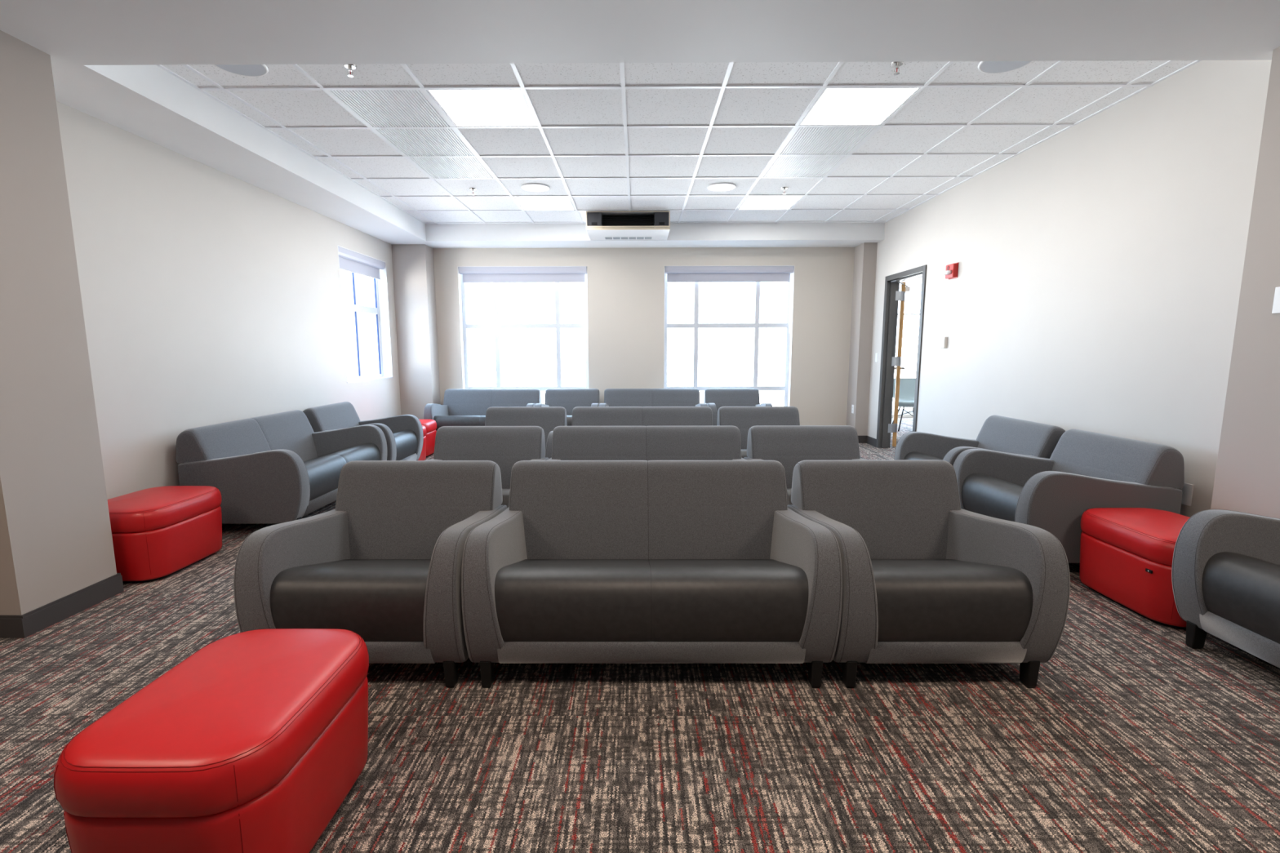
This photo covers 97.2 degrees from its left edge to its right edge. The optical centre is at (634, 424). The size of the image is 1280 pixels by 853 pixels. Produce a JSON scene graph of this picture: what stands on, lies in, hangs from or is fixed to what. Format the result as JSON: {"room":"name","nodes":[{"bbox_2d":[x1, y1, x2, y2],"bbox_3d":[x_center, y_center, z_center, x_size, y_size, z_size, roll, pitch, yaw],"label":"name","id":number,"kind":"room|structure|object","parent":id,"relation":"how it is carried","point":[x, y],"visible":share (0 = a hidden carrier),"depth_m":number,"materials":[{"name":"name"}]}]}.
{"room":"lounge","nodes":[
{"label":"lounge","id":0,"kind":"room"},
{"bbox_2d":[56,101,400,499],"bbox_3d":[-3.294,-0.827,5.094,0.200,2.848,5.550,0,8,0],"label":"wall","id":1,"kind":"structure","parent":0,"point":[210,295],"depth_m":4.05,"materials":[{"name":"white paint"}]},
{"bbox_2d":[0,30,116,615],"bbox_3d":[-4.362,-0.387,2.592,3.255,2.641,0.465,0,8,0],"label":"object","id":2,"kind":"structure","parent":1,"relation":"attached to","point":[56,540],"depth_m":2.60,"materials":[{"name":"beige paint"}]},
{"bbox_2d":[0,573,124,638],"bbox_3d":[-4.353,0.871,2.759,3.268,0.102,0.491,0,8,0],"label":"baseboard","id":3,"kind":"structure","parent":1,"relation":"attached to","point":[23,626],"depth_m":2.67,"materials":[{"name":"grey rubber"}]},
{"bbox_2d":[51,64,439,248],"bbox_3d":[-2.929,-2.223,5.189,0.534,0.307,4.990,0,8,0],"label":"soffit","id":4,"kind":"structure","parent":1,"relation":"attached to","point":[148,102],"depth_m":3.81,"materials":[{"name":"white paint"}]},
{"bbox_2d":[337,245,392,382],"bbox_3d":[-3.276,-1.269,6.740,0.185,1.479,1.170,0,8,0],"label":"window","id":5,"kind":"structure","parent":1,"relation":"in","point":[382,340],"depth_m":7.24,"materials":[{"name":"grey"}]},
{"bbox_2d":[337,246,386,333],"bbox_3d":[-3.241,-1.549,6.702,0.084,0.907,1.148,0,8,0],"label":"roller shade","id":6,"kind":"object","parent":5,"relation":"attached to","point":[348,260],"visible":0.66,"depth_m":6.66,"materials":[{"name":"white fabric"}]},
{"bbox_2d":[0,408,1279,852],"bbox_3d":[1.517,0.844,3.637,15.000,0.100,17.000,0,8,0],"label":"floor","id":7,"kind":"structure","parent":0,"point":[1132,737],"depth_m":1.82,"materials":[{"name":"carpet"}]},
{"bbox_2d":[107,485,222,582],"bbox_3d":[-2.835,0.624,3.338,0.496,0.433,0.628,0,8,0],"label":"storage ottoman","id":8,"kind":"object","parent":7,"relation":"on","point":[157,533],"visible":0.78,"depth_m":3.17,"materials":[{"name":"red leather"}]},
{"bbox_2d":[53,628,368,852],"bbox_3d":[-1.035,0.866,1.491,0.496,0.433,0.628,0,8,0],"label":"storage ottoman","id":9,"kind":"object","parent":7,"relation":"on","point":[254,742],"visible":1,"depth_m":1.29,"materials":[{"name":"red leather"}]},
{"bbox_2d":[175,409,387,524],"bbox_3d":[-2.712,0.313,4.524,0.869,0.737,1.365,0,8,0],"label":"lounge sofa","id":10,"kind":"object","parent":7,"relation":"on","point":[273,468],"visible":0.88,"depth_m":3.93,"materials":[{"name":"grey fabric"}]},
{"bbox_2d":[302,401,423,460],"bbox_3d":[-2.684,0.167,5.617,0.869,0.737,0.800,0,8,0],"label":"lounge chair","id":11,"kind":"object","parent":7,"relation":"on","point":[404,434],"visible":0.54,"depth_m":5.64,"materials":[{"name":"grey fabric"}]},
{"bbox_2d":[393,430,417,460],"bbox_3d":[-2.582,0.233,5.625,0.628,0.280,0.616,0,8,0],"label":"seat cushion","id":12,"kind":"object","parent":11,"relation":"on","point":[406,442],"depth_m":5.66,"materials":[{"name":"grey leather"}]},
{"bbox_2d":[233,460,506,688],"bbox_3d":[-1.038,0.585,2.451,0.800,0.737,0.869,0,8,0],"label":"lounge chair","id":13,"kind":"object","parent":7,"relation":"on","point":[383,566],"visible":0.8,"depth_m":2.12,"materials":[{"name":"grey fabric"}]},
{"bbox_2d":[270,559,431,641],"bbox_3d":[-1.039,0.664,2.358,0.616,0.280,0.628,0,8,0],"label":"seat cushion","id":14,"kind":"object","parent":13,"relation":"on","point":[376,600],"depth_m":2.06,"materials":[{"name":"grey leather"}]},
{"bbox_2d":[417,425,426,460],"bbox_3d":[-2.687,0.227,6.321,0.628,0.433,0.496,0,8,0],"label":"storage ottoman","id":15,"kind":"object","parent":7,"relation":"on","point":[423,455],"visible":0.12,"depth_m":6.38,"materials":[{"name":"red leather"}]},
{"bbox_2d":[419,419,436,457],"bbox_3d":[-2.745,0.161,6.822,0.628,0.433,0.496,0,8,0],"label":"storage ottoman","id":16,"kind":"object","parent":7,"relation":"on","point":[430,425],"visible":0.22,"depth_m":6.76,"materials":[{"name":"red leather"}]},
{"bbox_2d":[423,388,541,431],"bbox_3d":[-1.958,-0.083,7.486,1.365,0.737,0.869,0,8,0],"label":"lounge sofa","id":17,"kind":"object","parent":7,"relation":"on","point":[460,406],"visible":0.44,"depth_m":7.67,"materials":[{"name":"grey fabric"}]},
{"bbox_2d":[426,426,548,507],"bbox_3d":[-1.018,0.420,3.690,0.800,0.737,0.869,0,8,0],"label":"lounge chair","id":18,"kind":"object","parent":7,"relation":"on","point":[504,446],"visible":0.24,"depth_m":3.90,"materials":[{"name":"grey fabric"}]},
{"bbox_2d":[501,488,510,507],"bbox_3d":[-1.019,0.499,3.597,0.616,0.280,0.628,0,8,0],"label":"seat cushion","id":19,"kind":"object","parent":18,"relation":"on","point":[505,492],"depth_m":3.30,"materials":[{"name":"grey leather"}]},
{"bbox_2d":[484,406,567,458],"bbox_3d":[-1.023,0.242,5.029,0.800,0.737,0.869,0,8,0],"label":"lounge chair","id":20,"kind":"object","parent":7,"relation":"on","point":[548,418],"visible":0.16,"depth_m":5.24,"materials":[{"name":"grey fabric"}]},
{"bbox_2d":[534,388,599,426],"bbox_3d":[-0.861,-0.085,7.481,0.800,0.737,0.869,0,8,0],"label":"lounge chair","id":21,"kind":"object","parent":7,"relation":"on","point":[567,398],"visible":0.38,"depth_m":7.68,"materials":[{"name":"grey fabric"}]},
{"bbox_2d":[566,415,572,426],"bbox_3d":[-0.861,-0.006,7.388,0.616,0.280,0.628,0,8,0],"label":"seat cushion","id":22,"kind":"object","parent":21,"relation":"on","point":[569,418],"depth_m":7.08,"materials":[{"name":"grey leather"}]},
{"bbox_2d":[572,406,712,426],"bbox_3d":[0.067,0.240,5.024,1.365,0.737,0.869,0,8,0],"label":"lounge sofa","id":23,"kind":"object","parent":7,"relation":"on","point":[581,415],"visible":0.15,"depth_m":5.24,"materials":[{"name":"grey fabric"}]},
{"bbox_2d":[546,425,747,460],"bbox_3d":[0.079,0.418,3.686,1.365,0.737,0.869,0,8,0],"label":"lounge sofa","id":24,"kind":"object","parent":7,"relation":"on","point":[569,442],"visible":0.35,"depth_m":3.90,"materials":[{"name":"grey fabric"}]},
{"bbox_2d":[461,460,842,688],"bbox_3d":[0.061,0.583,2.447,1.365,0.737,0.869,0,8,0],"label":"lounge sofa","id":25,"kind":"object","parent":7,"relation":"on","point":[587,562],"visible":1,"depth_m":2.10,"materials":[{"name":"grey fabric"}]},
{"bbox_2d":[599,388,707,406],"bbox_3d":[0.232,-0.086,7.477,1.365,0.737,0.869,0,8,0],"label":"lounge sofa","id":26,"kind":"object","parent":7,"relation":"on","point":[612,397],"visible":0.34,"depth_m":7.68,"materials":[{"name":"grey fabric"}]},
{"bbox_2d":[703,388,772,426],"bbox_3d":[1.329,-0.088,7.472,0.800,0.737,0.869,0,8,0],"label":"lounge chair","id":27,"kind":"object","parent":7,"relation":"on","point":[715,398],"visible":0.34,"depth_m":7.67,"materials":[{"name":"grey fabric"}]},
{"bbox_2d":[717,406,799,457],"bbox_3d":[1.157,0.238,5.019,0.800,0.737,0.869,0,8,0],"label":"lounge chair","id":28,"kind":"object","parent":7,"relation":"on","point":[744,418],"visible":0.12,"depth_m":5.23,"materials":[{"name":"grey fabric"}]},
{"bbox_2d":[741,448,747,457],"bbox_3d":[1.157,0.317,4.926,0.616,0.280,0.628,0,8,0],"label":"seat cushion","id":29,"kind":"object","parent":28,"relation":"on","point":[744,451],"depth_m":4.64,"materials":[{"name":"grey leather"}]},
{"bbox_2d":[743,425,871,505],"bbox_3d":[1.177,0.416,3.681,0.800,0.737,0.869,0,8,0],"label":"lounge chair","id":30,"kind":"object","parent":7,"relation":"on","point":[788,445],"visible":0.28,"depth_m":3.89,"materials":[{"name":"grey fabric"}]},
{"bbox_2d":[786,488,792,504],"bbox_3d":[1.176,0.495,3.588,0.616,0.280,0.628,0,8,0],"label":"seat cushion","id":31,"kind":"object","parent":30,"relation":"on","point":[788,490],"depth_m":3.29,"materials":[{"name":"grey leather"}]},
{"bbox_2d":[892,377,915,431],"bbox_3d":[4.307,-0.315,8.874,0.472,0.812,0.458,1,8,7],"label":"shell chair","id":32,"kind":"object","parent":7,"relation":"on","point":[907,385],"visible":0.56,"depth_m":9.01,"materials":[{"name":"blue plastic"}]},
{"bbox_2d":[786,459,1070,688],"bbox_3d":[1.153,0.581,2.442,0.800,0.737,0.869,0,8,0],"label":"lounge chair","id":33,"kind":"object","parent":7,"relation":"on","point":[927,579],"visible":0.88,"depth_m":2.09,"materials":[{"name":"grey fabric"}]},
{"bbox_2d":[871,559,1032,641],"bbox_3d":[1.153,0.660,2.349,0.616,0.280,0.628,0,8,0],"label":"seat cushion","id":34,"kind":"object","parent":33,"relation":"on","point":[917,600],"depth_m":2.05,"materials":[{"name":"grey leather"}]},
{"bbox_2d":[893,415,1065,465],"bbox_3d":[2.585,0.332,4.296,0.869,0.737,0.800,0,8,0],"label":"lounge chair","id":35,"kind":"object","parent":7,"relation":"on","point":[999,433],"visible":0.36,"depth_m":4.35,"materials":[{"name":"grey fabric"}]},
{"bbox_2d":[903,451,942,460],"bbox_3d":[2.482,0.397,4.305,0.628,0.280,0.616,0,8,0],"label":"seat cushion","id":36,"kind":"object","parent":35,"relation":"on","point":[907,455],"depth_m":4.54,"materials":[{"name":"grey leather"}]},
{"bbox_2d":[952,429,1184,563],"bbox_3d":[2.602,0.438,3.496,0.869,0.737,0.800,0,8,0],"label":"sofa","id":37,"kind":"object","parent":7,"relation":"on","point":[1085,470],"visible":0.65,"depth_m":3.18,"materials":[{"name":"grey fabric"}]},
{"bbox_2d":[961,473,1023,521],"bbox_3d":[2.499,0.503,3.505,0.628,0.280,0.616,0,8,0],"label":"seat cushion","id":38,"kind":"object","parent":37,"relation":"on","point":[997,495],"depth_m":3.54,"materials":[{"name":"grey leather"}]},
{"bbox_2d":[1080,507,1189,629],"bbox_3d":[2.613,0.684,2.799,0.496,0.433,0.628,0,8,0],"label":"storage ottoman","id":39,"kind":"object","parent":7,"relation":"on","point":[1126,553],"visible":0.64,"depth_m":2.73,"materials":[{"name":"red leather"}]},
{"bbox_2d":[1171,509,1279,668],"bbox_3d":[2.739,0.632,2.030,0.869,0.737,0.800,0,8,0],"label":"lounge chair","id":40,"kind":"object","parent":7,"relation":"on","point":[1225,570],"visible":1,"depth_m":2.31,"materials":[{"name":"grey fabric"}]},
{"bbox_2d":[1201,551,1279,644],"bbox_3d":[2.636,0.698,2.039,0.628,0.280,0.616,0,8,0],"label":"seat cushion","id":41,"kind":"object","parent":40,"relation":"on","point":[1241,590],"depth_m":2.19,"materials":[{"name":"grey leather"}]},
{"bbox_2d":[433,247,854,425],"bbox_3d":[-0.038,-1.260,7.923,6.690,2.948,0.200,0,8,0],"label":"wall","id":42,"kind":"structure","parent":0,"point":[626,285],"depth_m":7.78,"materials":[{"name":"beige paint"}]},
{"bbox_2d":[391,244,440,419],"bbox_3d":[-2.963,-1.071,7.708,0.440,2.641,0.300,0,8,0],"label":"column","id":43,"kind":"structure","parent":42,"relation":"attached to","point":[413,264],"depth_m":7.55,"materials":[{"name":"beige paint"}]},
{"bbox_2d":[457,266,588,391],"bbox_3d":[-1.534,-1.141,7.928,1.771,2.084,0.175,0,8,0],"label":"window","id":44,"kind":"structure","parent":42,"relation":"in","point":[462,287],"depth_m":7.93,"materials":[{"name":"grey"}]},
{"bbox_2d":[458,266,586,333],"bbox_3d":[-1.536,-1.716,7.820,1.748,0.907,0.084,0,8,0],"label":"roller shade","id":45,"kind":"object","parent":44,"relation":"attached to","point":[572,273],"visible":0.97,"depth_m":7.79,"materials":[{"name":"white fabric"}]},
{"bbox_2d":[425,222,884,248],"bbox_3d":[0.250,-2.523,7.394,5.806,0.307,0.515,0,8,0],"label":"trim","id":46,"kind":"structure","parent":42,"relation":"attached to","point":[709,234],"depth_m":7.15,"materials":[{"name":"white paint"}]},
{"bbox_2d":[663,265,794,406],"bbox_3d":[1.292,-1.145,7.915,1.773,2.084,0.175,0,8,0],"label":"window","id":47,"kind":"structure","parent":42,"relation":"in","point":[788,354],"depth_m":7.92,"materials":[{"name":"grey"}]},
{"bbox_2d":[665,266,793,333],"bbox_3d":[1.290,-1.721,7.808,1.750,0.907,0.084,0,8,0],"label":"roller shade","id":48,"kind":"object","parent":47,"relation":"attached to","point":[674,273],"visible":1,"depth_m":7.78,"materials":[{"name":"white fabric"}]},
{"bbox_2d":[155,60,1200,224],"bbox_3d":[0.239,-2.286,4.908,5.806,0.081,4.475,0,8,0],"label":"ceiling","id":49,"kind":"structure","parent":0,"point":[607,136],"depth_m":4.10,"materials":[{"name":"tile"}]},
{"bbox_2d":[213,64,268,76],"bbox_3d":[-2.208,-2.008,3.141,0.284,0.012,0.284,0,8,0],"label":"ceiling speaker","id":50,"kind":"object","parent":49,"relation":"attached to","point":[251,70],"visible":0.53,"depth_m":3.19,"materials":[{"name":"white plastic"}]},
{"bbox_2d":[342,63,356,77],"bbox_3d":[-1.599,-1.991,3.172,0.071,0.059,0.071,0,8,0],"label":"sprinkler","id":51,"kind":"object","parent":49,"relation":"attached to","point":[350,66],"visible":0.9,"depth_m":3.16,"materials":[{"name":"silver metal"}]},
{"bbox_2d":[326,89,453,127],"bbox_3d":[-1.595,-2.094,3.742,0.586,0.014,0.586,0,8,0],"label":"ceiling vent","id":52,"kind":"object","parent":49,"relation":"in","point":[384,94],"visible":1,"depth_m":3.72,"materials":[{"name":"white metal"}]},
{"bbox_2d":[373,128,476,155],"bbox_3d":[-1.593,-2.175,4.347,0.586,0.014,0.586,0,8,0],"label":"ceiling vent","id":53,"kind":"object","parent":49,"relation":"in","point":[424,143],"visible":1,"depth_m":4.32,"materials":[{"name":"grey metal"}]},
{"bbox_2d":[407,156,494,178],"bbox_3d":[-1.590,-2.255,4.951,0.586,0.014,0.586,0,8,0],"label":"ceiling vent","id":54,"kind":"object","parent":49,"relation":"in","point":[462,160],"visible":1,"depth_m":4.94,"materials":[{"name":"grey metal"}]},
{"bbox_2d":[469,187,476,195],"bbox_3d":[-1.607,-2.314,5.600,0.071,0.059,0.071,0,8,0],"label":"sprinkler","id":55,"kind":"object","parent":49,"relation":"attached to","point":[473,189],"visible":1,"depth_m":5.59,"materials":[{"name":"silver metal"}]},
{"bbox_2d":[426,88,537,126],"bbox_3d":[-0.985,-2.094,3.740,0.582,0.009,0.582,0,8,0],"label":"recessed light","id":56,"kind":"object","parent":49,"relation":"in","point":[475,107],"visible":1,"depth_m":3.72,"materials":[{"name":"white plastic"}]},
{"bbox_2d":[520,182,550,191],"bbox_3d":[-0.978,-2.332,5.554,0.284,0.012,0.284,0,8,0],"label":"ceiling speaker","id":57,"kind":"object","parent":49,"relation":"attached to","point":[531,187],"visible":1,"depth_m":5.52,"materials":[{"name":"white plastic"}]},
{"bbox_2d":[513,196,574,210],"bbox_3d":[-0.975,-2.415,6.158,0.582,0.009,0.582,0,8,0],"label":"recessed light","id":58,"kind":"object","parent":49,"relation":"in","point":[527,203],"visible":1,"depth_m":6.17,"materials":[{"name":"white plastic"}]},
{"bbox_2d":[586,210,670,239],"bbox_3d":[-0.079,-2.392,6.806,0.966,0.209,0.628,0,8,0],"label":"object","id":59,"kind":"object","parent":49,"relation":"hanging from","point":[600,225],"visible":1,"depth_m":6.58,"materials":[{"name":"white plastic"}]},
{"bbox_2d":[706,182,736,191],"bbox_3d":[0.852,-2.335,5.546,0.284,0.012,0.284,0,8,0],"label":"ceiling speaker","id":60,"kind":"object","parent":49,"relation":"attached to","point":[719,187],"visible":1,"depth_m":5.54,"materials":[{"name":"white plastic"}]},
{"bbox_2d":[708,183,734,191],"bbox_3d":[0.852,-2.331,5.547,0.260,0.004,0.260,0,8,0],"label":"speaker grille","id":61,"kind":"object","parent":60,"relation":"attached to","point":[713,187],"depth_m":5.54,"materials":[{"name":"grey"}]},
{"bbox_2d":[737,195,803,209],"bbox_3d":[1.465,-2.419,6.148,0.582,0.009,0.582,0,8,0],"label":"recessed light","id":62,"kind":"object","parent":49,"relation":"in","point":[751,202],"visible":1,"depth_m":6.16,"materials":[{"name":"white plastic"}]},
{"bbox_2d":[781,186,787,194],"bbox_3d":[1.481,-2.320,5.597,0.071,0.059,0.071,0,8,0],"label":"sprinkler","id":63,"kind":"object","parent":49,"relation":"attached to","point":[782,188],"visible":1,"depth_m":5.59,"materials":[{"name":"silver metal"}]},
{"bbox_2d":[761,155,846,177],"bbox_3d":[1.460,-2.260,4.938,0.586,0.014,0.586,0,8,0],"label":"ceiling vent","id":64,"kind":"object","parent":49,"relation":"in","point":[821,159],"visible":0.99,"depth_m":4.92,"materials":[{"name":"grey metal"}]},
{"bbox_2d":[777,126,879,155],"bbox_3d":[1.457,-2.179,4.334,0.586,0.014,0.586,0,8,0],"label":"ceiling vent","id":65,"kind":"object","parent":49,"relation":"in","point":[860,136],"visible":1,"depth_m":4.30,"materials":[{"name":"grey metal"}]},
{"bbox_2d":[798,87,920,125],"bbox_3d":[1.455,-2.098,3.729,0.582,0.009,0.582,0,8,0],"label":"recessed light","id":66,"kind":"object","parent":49,"relation":"in","point":[867,105],"visible":1,"depth_m":3.70,"materials":[{"name":"white plastic"}]},
{"bbox_2d":[890,61,904,75],"bbox_3d":[1.466,-1.996,3.159,0.071,0.059,0.071,0,8,0],"label":"sprinkler","id":67,"kind":"object","parent":49,"relation":"attached to","point":[895,64],"visible":0.85,"depth_m":3.15,"materials":[{"name":"silver metal"}]},
{"bbox_2d":[977,61,1031,73],"bbox_3d":[2.062,-2.015,3.122,0.284,0.012,0.284,0,8,0],"label":"ceiling speaker","id":68,"kind":"object","parent":49,"relation":"attached to","point":[988,67],"visible":0.45,"depth_m":3.17,"materials":[{"name":"white plastic"}]},
{"bbox_2d":[891,413,913,417],"bbox_3d":[5.769,-1.554,10.413,4.947,2.848,0.200,0,8,0],"label":"wall","id":69,"kind":"structure","parent":0,"point":[904,415],"depth_m":10.50,"materials":[{"name":"white paint"}]},
{"bbox_2d":[892,275,922,413],"bbox_3d":[4.918,-1.463,10.459,2.850,2.540,0.060,0,8,0],"label":"window","id":70,"kind":"structure","parent":69,"relation":"in","point":[919,277],"depth_m":10.42,"materials":[{"name":"grey"}]},
{"bbox_2d":[866,59,1271,517],"bbox_3d":[3.209,-0.887,5.059,0.128,2.948,5.550,0,8,0],"label":"wall","id":71,"kind":"structure","parent":0,"point":[1096,288],"depth_m":3.75,"materials":[{"name":"white paint"}]},
{"bbox_2d":[0,0,1279,65],"bbox_3d":[-0.007,-1.376,-1.227,12.000,0.307,7.930,0,8,0],"label":"ceiling beam","id":72,"kind":"structure","parent":71,"relation":"attached to","point":[72,32],"depth_m":2.44,"materials":[{"name":"white paint"}]},
{"bbox_2d":[851,404,853,413],"bbox_3d":[2.981,-0.213,7.727,0.008,0.116,0.070,0,8,0],"label":"power outlet","id":73,"kind":"object","parent":71,"relation":"attached to","point":[852,406],"visible":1,"depth_m":7.72,"materials":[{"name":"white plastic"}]},
{"bbox_2d":[846,242,877,435],"bbox_3d":[3.070,-1.079,7.672,0.173,2.641,0.320,0,8,0],"label":"column","id":74,"kind":"structure","parent":71,"relation":"attached to","point":[865,254],"depth_m":7.55,"materials":[{"name":"beige paint"}]},
{"bbox_2d":[857,435,876,447],"bbox_3d":[3.056,0.492,5.486,0.186,0.102,5.070,0,8,0],"label":"baseboard","id":75,"kind":"structure","parent":71,"relation":"attached to","point":[862,439],"depth_m":7.63,"materials":[{"name":"grey rubber"}]},
{"bbox_2d":[875,353,878,362],"bbox_3d":[3.151,-0.875,7.366,0.008,0.116,0.070,0,8,0],"label":"light switch","id":76,"kind":"object","parent":71,"relation":"attached to","point":[876,354],"visible":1,"depth_m":7.36,"materials":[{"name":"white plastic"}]},
{"bbox_2d":[875,264,927,448],"bbox_3d":[3.338,-0.770,7.136,0.425,2.169,1.868,2,8,16],"label":"door","id":77,"kind":"structure","parent":71,"relation":"in","point":[892,295],"depth_m":7.12,"materials":[{"name":"grey metal"}]},
{"bbox_2d":[940,337,947,347],"bbox_3d":[3.133,-0.833,5.728,0.031,0.110,0.080,0,8,0],"label":"wall sensor","id":78,"kind":"object","parent":71,"relation":"attached to","point":[943,340],"visible":1,"depth_m":5.70,"materials":[{"name":"beige plastic"}]},
{"bbox_2d":[942,262,958,279],"bbox_3d":[3.103,-1.515,5.571,0.087,0.146,0.160,0,8,0],"label":"fire alarm","id":79,"kind":"object","parent":71,"relation":"attached to","point":[952,270],"visible":1,"depth_m":5.53,"materials":[{"name":"red plastic"}]},
{"bbox_2d":[1176,482,1193,506],"bbox_3d":[3.134,0.390,3.250,0.011,0.124,0.145,0,8,0],"label":"plate","id":80,"kind":"object","parent":71,"relation":"attached to","point":[1187,490],"visible":0.27,"depth_m":3.20,"materials":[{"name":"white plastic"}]},
{"bbox_2d":[1210,46,1279,518],"bbox_3d":[4.485,-0.401,2.554,3.050,2.641,0.465,0,8,0],"label":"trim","id":81,"kind":"structure","parent":71,"relation":"attached to","point":[1247,476],"depth_m":2.67,"materials":[{"name":"beige paint"}]},
{"bbox_2d":[1271,286,1279,313],"bbox_3d":[2.956,-0.567,2.551,0.008,0.120,0.124,0,8,0],"label":"wall switch plate","id":82,"kind":"object","parent":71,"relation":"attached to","point":[1276,306],"visible":1,"depth_m":2.60,"materials":[{"name":"white plastic"}]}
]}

